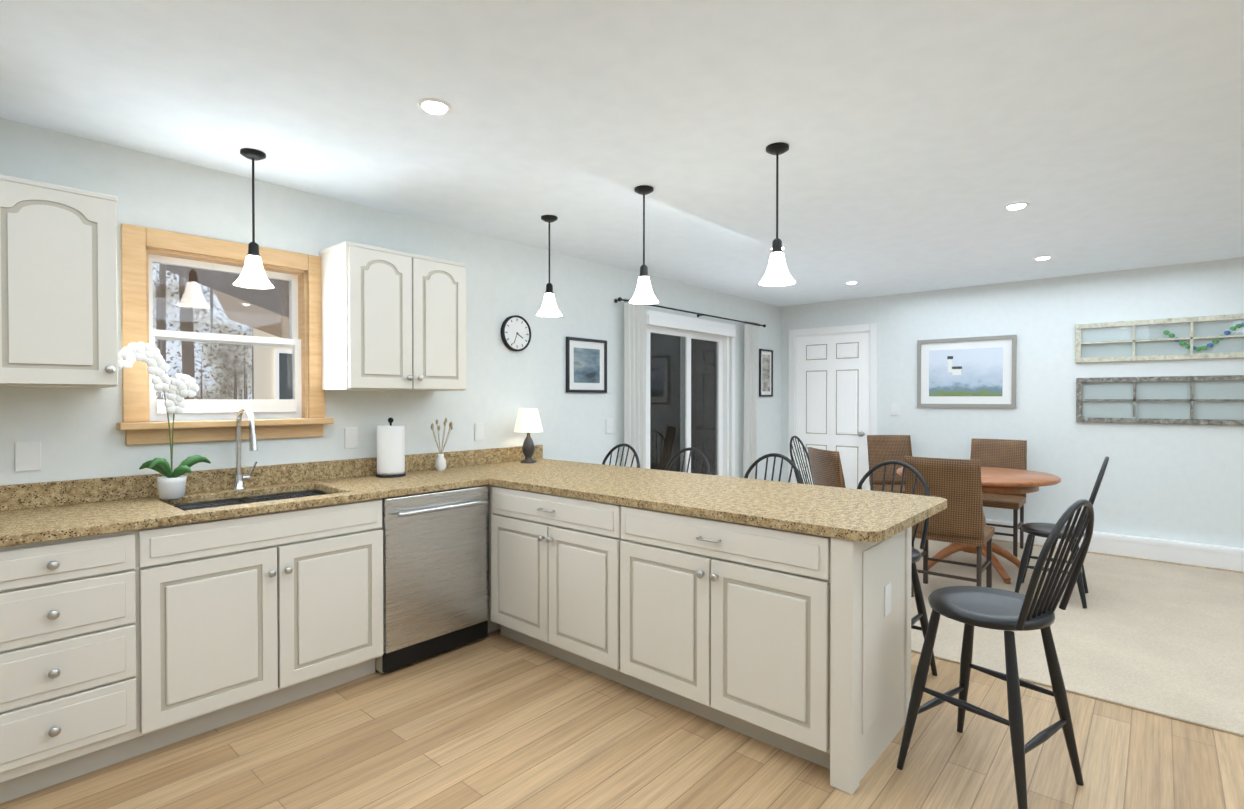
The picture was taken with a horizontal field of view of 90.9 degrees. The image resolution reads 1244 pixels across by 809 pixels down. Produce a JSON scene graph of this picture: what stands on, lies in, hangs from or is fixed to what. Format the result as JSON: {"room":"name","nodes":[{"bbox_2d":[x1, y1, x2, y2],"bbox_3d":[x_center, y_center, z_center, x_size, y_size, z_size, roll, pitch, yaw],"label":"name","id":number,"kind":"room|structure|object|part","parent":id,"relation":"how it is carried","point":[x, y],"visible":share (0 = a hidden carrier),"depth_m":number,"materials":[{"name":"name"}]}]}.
{"room":"kitchen","nodes":[
{"label":"kitchen","id":0,"kind":"room"},
{"bbox_2d":[0,118,780,484],"bbox_3d":[-1.185,0.083,3.929,0.150,2.435,9.482,1,1,41],"label":"wall","id":1,"kind":"structure","parent":0,"point":[76,432],"depth_m":3.61,"materials":[{"name":"paint"}]},
{"bbox_2d":[15,442,40,471],"bbox_3d":[-2.377,0.207,2.450,0.006,0.115,0.075,1,1,41],"label":"switch plate","id":2,"kind":"object","parent":1,"relation":"attached to","point":[27,456],"depth_m":2.45,"materials":[{"name":"white plastic"}]},
{"bbox_2d":[0,174,117,387],"bbox_3d":[-2.212,-0.443,2.352,0.375,0.748,0.393,1,1,41],"label":"upper cabinet","id":3,"kind":"object","parent":1,"relation":"attached to","point":[58,291],"visible":1,"depth_m":2.26,"materials":[{"name":"beige paint"}]},
{"bbox_2d":[116,223,333,444],"bbox_3d":[-1.925,-0.308,3.016,0.217,0.965,0.900,1,1,41],"label":"window","id":4,"kind":"structure","parent":1,"relation":"in","point":[137,426],"depth_m":2.95,"materials":[{"name":"brown wood"}]},
{"bbox_3d":[-1.958,-0.310,3.045,0.090,0.768,0.666,1,1,41],"label":"window sash","id":5,"kind":"part","parent":4,"relation":"part of","materials":[{"name":"white wood"}]},
{"bbox_2d":[345,428,357,448],"bbox_3d":[-1.517,0.188,3.431,0.006,0.115,0.075,1,1,41],"label":"switch plate","id":6,"kind":"object","parent":1,"relation":"attached to","point":[351,434],"depth_m":3.43,"materials":[{"name":"white plastic"}]},
{"bbox_2d":[319,241,466,390],"bbox_3d":[-1.258,-0.454,3.440,0.375,0.748,0.708,1,1,41],"label":"upper cabinet","id":7,"kind":"object","parent":1,"relation":"attached to","point":[393,320],"visible":1,"depth_m":3.26,"materials":[{"name":"beige paint"}]},
{"bbox_2d":[475,423,483,440],"bbox_3d":[-0.950,0.182,4.078,0.006,0.115,0.075,1,1,41],"label":"switch plate","id":8,"kind":"object","parent":1,"relation":"attached to","point":[479,427],"depth_m":4.07,"materials":[{"name":"white plastic"}]},
{"bbox_2d":[501,315,530,350],"bbox_3d":[-0.741,-0.498,4.290,0.030,0.250,0.250,1,1,41],"label":"wall clock","id":9,"kind":"object","parent":1,"relation":"attached to","point":[515,332],"visible":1,"depth_m":4.28,"materials":[{"name":"black paint"}]},
{"bbox_2d":[566,337,606,392],"bbox_3d":[-0.275,-0.306,4.831,0.020,0.425,0.445,1,1,41],"label":"framed picture","id":10,"kind":"object","parent":1,"relation":"attached to","point":[586,365],"visible":0.94,"depth_m":4.82,"materials":[{"name":"black paint"}]},
{"bbox_2d":[606,419,612,433],"bbox_3d":[-0.104,0.179,5.041,0.009,0.120,0.080,1,1,41],"label":"switch plate","id":11,"kind":"object","parent":1,"relation":"attached to","point":[609,422],"depth_m":5.04,"materials":[{"name":"white plastic"}]},
{"bbox_2d":[614,297,765,326],"bbox_3d":[0.762,-0.870,5.948,0.100,0.036,2.476,1,1,41],"label":"curtain rod","id":12,"kind":"object","parent":1,"relation":"attached to","point":[698,314],"visible":0.79,"depth_m":5.80,"materials":[{"name":"black metal"}]},
{"bbox_2d":[624,302,645,467],"bbox_3d":[0.114,0.205,5.170,0.051,2.105,0.280,1,1,41],"label":"curtain","id":13,"kind":"object","parent":12,"relation":"hanging from","point":[635,377],"visible":0.54,"depth_m":5.17,"materials":[{"name":"white fabric"}]},
{"bbox_2d":[743,324,757,478],"bbox_3d":[1.400,0.191,6.636,0.051,2.105,0.280,1,1,41],"label":"curtain","id":14,"kind":"object","parent":12,"relation":"hanging from","point":[750,389],"visible":0.69,"depth_m":6.60,"materials":[{"name":"white fabric"}]},
{"bbox_2d":[646,310,734,476],"bbox_3d":[0.639,0.220,5.974,0.138,2.120,1.560,1,1,41],"label":"door frame","id":15,"kind":"structure","parent":1,"relation":"attached to","point":[725,426],"depth_m":6.47,"materials":[{"name":"white wood"}]},
{"bbox_2d":[646,315,735,336],"bbox_3d":[0.705,-0.747,5.906,0.035,0.085,1.460,1,1,41],"label":"shade valance","id":16,"kind":"object","parent":1,"relation":"attached to","point":[652,320],"visible":0.98,"depth_m":5.79,"materials":[{"name":"white fabric"}]},
{"bbox_2d":[759,349,772,396],"bbox_3d":[1.655,-0.361,7.032,0.020,0.540,0.300,1,1,41],"label":"picture frame","id":17,"kind":"object","parent":1,"relation":"attached to","point":[765,372],"visible":0.96,"depth_m":7.02,"materials":[{"name":"black paint"}]},
{"bbox_2d":[0,539,1243,808],"bbox_3d":[1.344,1.353,1.723,6.879,0.060,9.482,1,1,41],"label":"floor","id":18,"kind":"structure","parent":0,"point":[494,719],"depth_m":2.28,"materials":[{"name":"brown wood"}]},
{"bbox_2d":[0,527,167,803],"bbox_3d":[-2.140,0.885,2.255,0.628,0.864,0.589,1,1,41],"label":"base cabinet","id":19,"kind":"object","parent":18,"relation":"on","point":[117,647],"depth_m":2.11,"materials":[{"name":"beige paint"}]},
{"bbox_2d":[0,445,595,547],"bbox_3d":[-1.772,0.381,2.662,0.638,0.135,4.300,1,1,41],"label":"countertop","id":20,"kind":"structure","parent":19,"relation":"on","point":[31,513],"depth_m":2.74,"materials":[{"name":"brown stone"}]},
{"bbox_2d":[118,342,210,499],"bbox_3d":[-1.996,0.073,2.668,0.137,0.679,0.363,1,1,41],"label":"orchid","id":21,"kind":"object","parent":20,"relation":"on","point":[178,388],"visible":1,"depth_m":2.65,"materials":[{"name":"white plant"}]},
{"bbox_2d":[232,406,257,489],"bbox_3d":[-1.757,0.208,2.904,0.252,0.405,0.107,1,1,41],"label":"faucet","id":22,"kind":"object","parent":20,"relation":"on","point":[239,478],"visible":0.96,"depth_m":2.94,"materials":[{"name":"silver metal"}]},
{"bbox_2d":[174,491,326,510],"bbox_3d":[-1.654,0.542,2.787,0.402,0.189,0.652,1,1,41],"label":"sink basin","id":23,"kind":"object","parent":20,"relation":"in","point":[242,501],"visible":0.04,"depth_m":2.89,"materials":[{"name":"silver metal"}]},
{"bbox_2d":[375,417,405,477],"bbox_3d":[-1.309,0.239,3.466,0.164,0.331,0.164,1,1,41],"label":"paper towel holder","id":24,"kind":"object","parent":20,"relation":"on","point":[390,450],"visible":1,"depth_m":3.40,"materials":[{"name":"white paper"}]},
{"bbox_2d":[431,418,452,470],"bbox_3d":[-1.103,0.242,3.738,0.076,0.319,0.157,1,1,41],"label":"vase","id":25,"kind":"object","parent":20,"relation":"on","point":[440,464],"visible":1,"depth_m":3.73,"materials":[{"name":"white ceramic"}]},
{"bbox_2d":[514,408,542,462],"bbox_3d":[-0.641,0.212,4.197,0.200,0.370,0.200,1,1,41],"label":"table lamp","id":26,"kind":"object","parent":20,"relation":"on","point":[528,421],"visible":1,"depth_m":4.14,"materials":[{"name":"grey fabric"}]},
{"bbox_2d":[375,485,488,672],"bbox_3d":[-1.147,0.870,3.344,0.670,0.849,0.604,1,1,41],"label":"dishwasher","id":27,"kind":"object","parent":18,"relation":"on","point":[435,572],"visible":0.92,"depth_m":3.12,"materials":[{"name":"silver metal"}]},
{"bbox_2d":[487,485,602,675],"bbox_3d":[-0.152,0.874,3.287,1.051,0.864,0.637,1,1,41],"label":"base cabinet","id":28,"kind":"object","parent":18,"relation":"on","point":[546,550],"depth_m":3.07,"materials":[{"name":"beige paint"}]},
{"bbox_2d":[602,443,639,467],"bbox_3d":[-0.146,0.789,4.173,0.451,1.022,0.499,1,1,43],"label":"stool","id":29,"kind":"object","parent":18,"relation":"on","point":[624,445],"visible":0.21,"depth_m":4.33,"materials":[{"name":"black paint"}]},
{"bbox_2d":[665,447,710,474],"bbox_3d":[0.288,0.793,3.819,0.451,1.022,0.499,1,1,43],"label":"stool","id":30,"kind":"object","parent":18,"relation":"on","point":[684,450],"visible":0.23,"depth_m":3.97,"materials":[{"name":"black paint"}]},
{"bbox_2d":[603,502,911,794],"bbox_3d":[0.571,0.881,2.667,1.112,0.864,0.657,1,1,41],"label":"base cabinet","id":31,"kind":"object","parent":18,"relation":"on","point":[798,644],"depth_m":2.33,"materials":[{"name":"beige paint"}]},
{"bbox_2d":[488,464,946,541],"bbox_3d":[0.360,0.427,3.028,2.070,0.035,0.940,1,1,41],"label":"countertop","id":32,"kind":"structure","parent":31,"relation":"on","point":[860,515],"depth_m":2.72,"materials":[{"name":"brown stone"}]},
{"bbox_2d":[744,453,802,483],"bbox_3d":[0.746,0.797,3.390,0.451,1.022,0.499,0,1,38],"label":"stool","id":33,"kind":"object","parent":18,"relation":"on","point":[775,455],"visible":0.17,"depth_m":3.55,"materials":[{"name":"black paint"}]},
{"bbox_2d":[857,460,936,675],"bbox_3d":[1.243,0.801,2.982,0.451,1.022,0.499,1,1,43],"label":"stool","id":34,"kind":"object","parent":18,"relation":"on","point":[921,616],"visible":0.33,"depth_m":2.96,"materials":[{"name":"black paint"}]},
{"bbox_2d":[897,499,1093,808],"bbox_3d":[1.319,0.810,2.140,0.451,1.022,0.499,0,1,-35],"label":"stool","id":35,"kind":"object","parent":18,"relation":"on","point":[971,607],"visible":1,"depth_m":2.08,"materials":[{"name":"black paint"}]},
{"bbox_2d":[911,538,1243,736],"bbox_3d":[2.885,1.292,4.141,4.250,0.012,3.150,1,1,41],"label":"rug","id":36,"kind":"object","parent":18,"relation":"on","point":[1162,639],"visible":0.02,"depth_m":3.40,"materials":[{"name":"beige carpet"}]},
{"bbox_2d":[790,436,813,484],"bbox_3d":[1.874,0.781,5.874,0.501,0.973,0.411,0,1,-14],"label":"dining chair","id":37,"kind":"object","parent":36,"relation":"on","point":[801,442],"visible":0.27,"depth_m":5.83,"materials":[{"name":"black paint"}]},
{"bbox_2d":[807,447,845,487],"bbox_3d":[1.727,0.807,4.599,0.570,0.950,0.450,0,1,-9],"label":"wicker chair","id":38,"kind":"object","parent":36,"relation":"on","point":[826,467],"visible":0.21,"depth_m":4.47,"materials":[{"name":"brown wicker"}]},
{"bbox_2d":[867,435,911,493],"bbox_3d":[2.729,0.792,6.033,0.450,0.950,0.570,0,1,0],"label":"wicker chair","id":39,"kind":"object","parent":36,"relation":"on","point":[882,448],"visible":0.5,"depth_m":6.23,"materials":[{"name":"brown wicker"}]},
{"bbox_2d":[904,456,994,596],"bbox_3d":[2.172,0.812,4.070,0.450,0.950,0.570,0,1,39],"label":"wicker chair","id":40,"kind":"object","parent":36,"relation":"on","point":[956,484],"visible":0.67,"depth_m":3.87,"materials":[{"name":"brown wicker"}]},
{"bbox_2d":[897,466,1060,583],"bbox_3d":[2.738,0.905,4.765,1.100,0.750,1.100,1,1,41],"label":"round dining table","id":41,"kind":"object","parent":36,"relation":"on","point":[996,480],"visible":0.33,"depth_m":4.52,"materials":[{"name":"brown wood"}]},
{"bbox_2d":[970,438,1026,556],"bbox_3d":[3.305,0.798,5.443,0.450,0.950,0.570,0,1,40],"label":"wicker chair","id":42,"kind":"object","parent":36,"relation":"on","point":[1004,453],"visible":0.44,"depth_m":5.51,"materials":[{"name":"brown wicker"}]},
{"bbox_2d":[1015,456,1108,607],"bbox_3d":[2.941,0.809,4.098,0.496,0.953,0.411,0,1,38],"label":"dining chair","id":43,"kind":"object","parent":36,"relation":"on","point":[1032,530],"visible":0.77,"depth_m":4.08,"materials":[{"name":"black paint"}]},
{"bbox_2d":[0,0,1243,306],"bbox_3d":[1.344,-1.152,1.698,6.879,0.080,9.482,1,1,41],"label":"ceiling","id":44,"kind":"structure","parent":0,"point":[926,140],"depth_m":2.40,"materials":[{"name":"paint"}]},
{"bbox_2d":[233,148,273,288],"bbox_3d":[-1.644,-0.826,2.731,0.158,0.592,0.158,1,1,41],"label":"light","id":45,"kind":"object","parent":44,"relation":"hanging from","point":[253,275],"visible":1,"depth_m":2.71,"materials":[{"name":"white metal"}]},
{"bbox_2d":[418,98,451,114],"bbox_3d":[-0.702,-1.112,2.294,0.122,0.011,0.124,1,1,41],"label":"recessed light","id":46,"kind":"object","parent":44,"relation":"in","point":[434,106],"depth_m":2.28,"materials":[{"name":"white plastic"}]},
{"bbox_2d":[537,215,561,316],"bbox_3d":[-0.439,-0.836,3.703,0.158,0.592,0.158,1,1,41],"label":"light","id":47,"kind":"object","parent":44,"relation":"hanging from","point":[549,308],"visible":1,"depth_m":3.68,"materials":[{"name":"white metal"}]},
{"bbox_2d":[629,185,658,303],"bbox_3d":[0.115,-0.831,3.197,0.158,0.592,0.158,1,1,41],"label":"light","id":48,"kind":"object","parent":44,"relation":"hanging from","point":[643,294],"visible":1,"depth_m":3.18,"materials":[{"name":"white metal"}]},
{"bbox_2d":[759,142,795,285],"bbox_3d":[0.677,-0.826,2.671,0.158,0.592,0.158,1,1,41],"label":"light","id":49,"kind":"object","parent":44,"relation":"hanging from","point":[777,273],"visible":1,"depth_m":2.65,"materials":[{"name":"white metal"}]},
{"bbox_2d":[845,281,858,283],"bbox_3d":[2.167,-1.147,5.777,0.122,0.011,0.124,1,1,41],"label":"recessed light","id":50,"kind":"object","parent":44,"relation":"in","point":[849,282],"depth_m":5.76,"materials":[{"name":"white plastic"}]},
{"bbox_2d":[1003,202,1028,209],"bbox_3d":[2.240,-1.124,3.479,0.122,0.011,0.124,1,1,41],"label":"recessed light","id":51,"kind":"object","parent":44,"relation":"in","point":[1019,205],"depth_m":3.46,"materials":[{"name":"white plastic"}]},
{"bbox_2d":[1033,256,1051,259],"bbox_3d":[3.275,-1.137,4.765,0.122,0.011,0.124,1,1,41],"label":"recessed light","id":52,"kind":"object","parent":44,"relation":"in","point":[1041,257],"depth_m":4.74,"materials":[{"name":"white plastic"}]},
{"bbox_2d":[780,257,1243,547],"bbox_3d":[4.477,0.070,5.169,6.729,2.435,0.150,1,1,41],"label":"wall","id":53,"kind":"structure","parent":0,"point":[1181,482],"depth_m":5.37,"materials":[{"name":"paint"}]},
{"bbox_2d":[797,333,868,489],"bbox_3d":[2.358,0.238,6.914,0.831,2.041,0.105,1,1,41],"label":"door","id":54,"kind":"structure","parent":53,"relation":"in","point":[832,392],"depth_m":6.88,"materials":[{"name":"white wood"}]},
{"bbox_2d":[788,323,877,489],"bbox_3d":[2.405,0.196,6.968,1.021,2.148,0.160,1,1,41],"label":"door frame","id":55,"kind":"structure","parent":53,"relation":"attached to","point":[871,329],"depth_m":6.92,"materials":[{"name":"white wood"}]},
{"bbox_2d":[891,404,898,414],"bbox_3d":[2.882,0.055,6.460,0.080,0.120,0.009,1,1,41],"label":"switch plate","id":56,"kind":"object","parent":53,"relation":"attached to","point":[894,407],"depth_m":6.46,"materials":[{"name":"white plastic"}]},
{"bbox_2d":[917,335,1016,407],"bbox_3d":[3.367,-0.313,6.020,0.865,0.685,0.025,1,1,41],"label":"landscape picture","id":57,"kind":"object","parent":53,"relation":"attached to","point":[968,372],"depth_m":6.00,"materials":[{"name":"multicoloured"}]},
{"bbox_3d":[3.367,-0.313,6.020,0.865,0.685,0.025,1,1,41],"label":"landscape picture frame","id":58,"kind":"part","parent":57,"relation":"part of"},
{"bbox_2d":[986,519,1243,571],"bbox_3d":[4.779,1.204,4.768,5.428,0.175,0.068,1,1,41],"label":"baseboard heater","id":59,"kind":"object","parent":53,"relation":"attached to","point":[1201,554],"visible":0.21,"depth_m":5.05,"materials":[{"name":"white metal"}]},
{"bbox_2d":[1075,314,1243,362],"bbox_3d":[4.595,-0.535,4.937,1.515,0.340,0.030,1,1,41],"label":"artwork","id":60,"kind":"object","parent":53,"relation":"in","point":[1153,322],"depth_m":5.04,"materials":[{"name":"beige paint"}]},
{"bbox_2d":[1076,375,1243,424],"bbox_3d":[4.598,-0.035,4.939,1.505,0.390,0.030,1,1,41],"label":"window","id":61,"kind":"structure","parent":53,"relation":"in","point":[1134,380],"depth_m":5.07,"materials":[{"name":"grey paint"}]},
{"label":"outside","id":62,"kind":"structure","parent":0,"visible":0},
{"bbox_2d":[153,263,253,413],"bbox_3d":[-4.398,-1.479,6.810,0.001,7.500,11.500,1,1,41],"label":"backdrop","id":63,"kind":"structure","parent":62,"point":[192,347],"depth_m":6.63,"materials":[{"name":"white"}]},
{"bbox_2d":[166,265,292,412],"bbox_3d":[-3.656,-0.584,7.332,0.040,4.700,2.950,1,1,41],"label":"neighbouring house","id":64,"kind":"structure","parent":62,"point":[271,371],"depth_m":6.90,"materials":[{"name":"beige"}]},
{"bbox_2d":[646,325,722,475],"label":"sliding glass door","id":65,"kind":"structure","parent":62,"point":[676,396],"depth_m":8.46,"materials":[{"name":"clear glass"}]}
]}

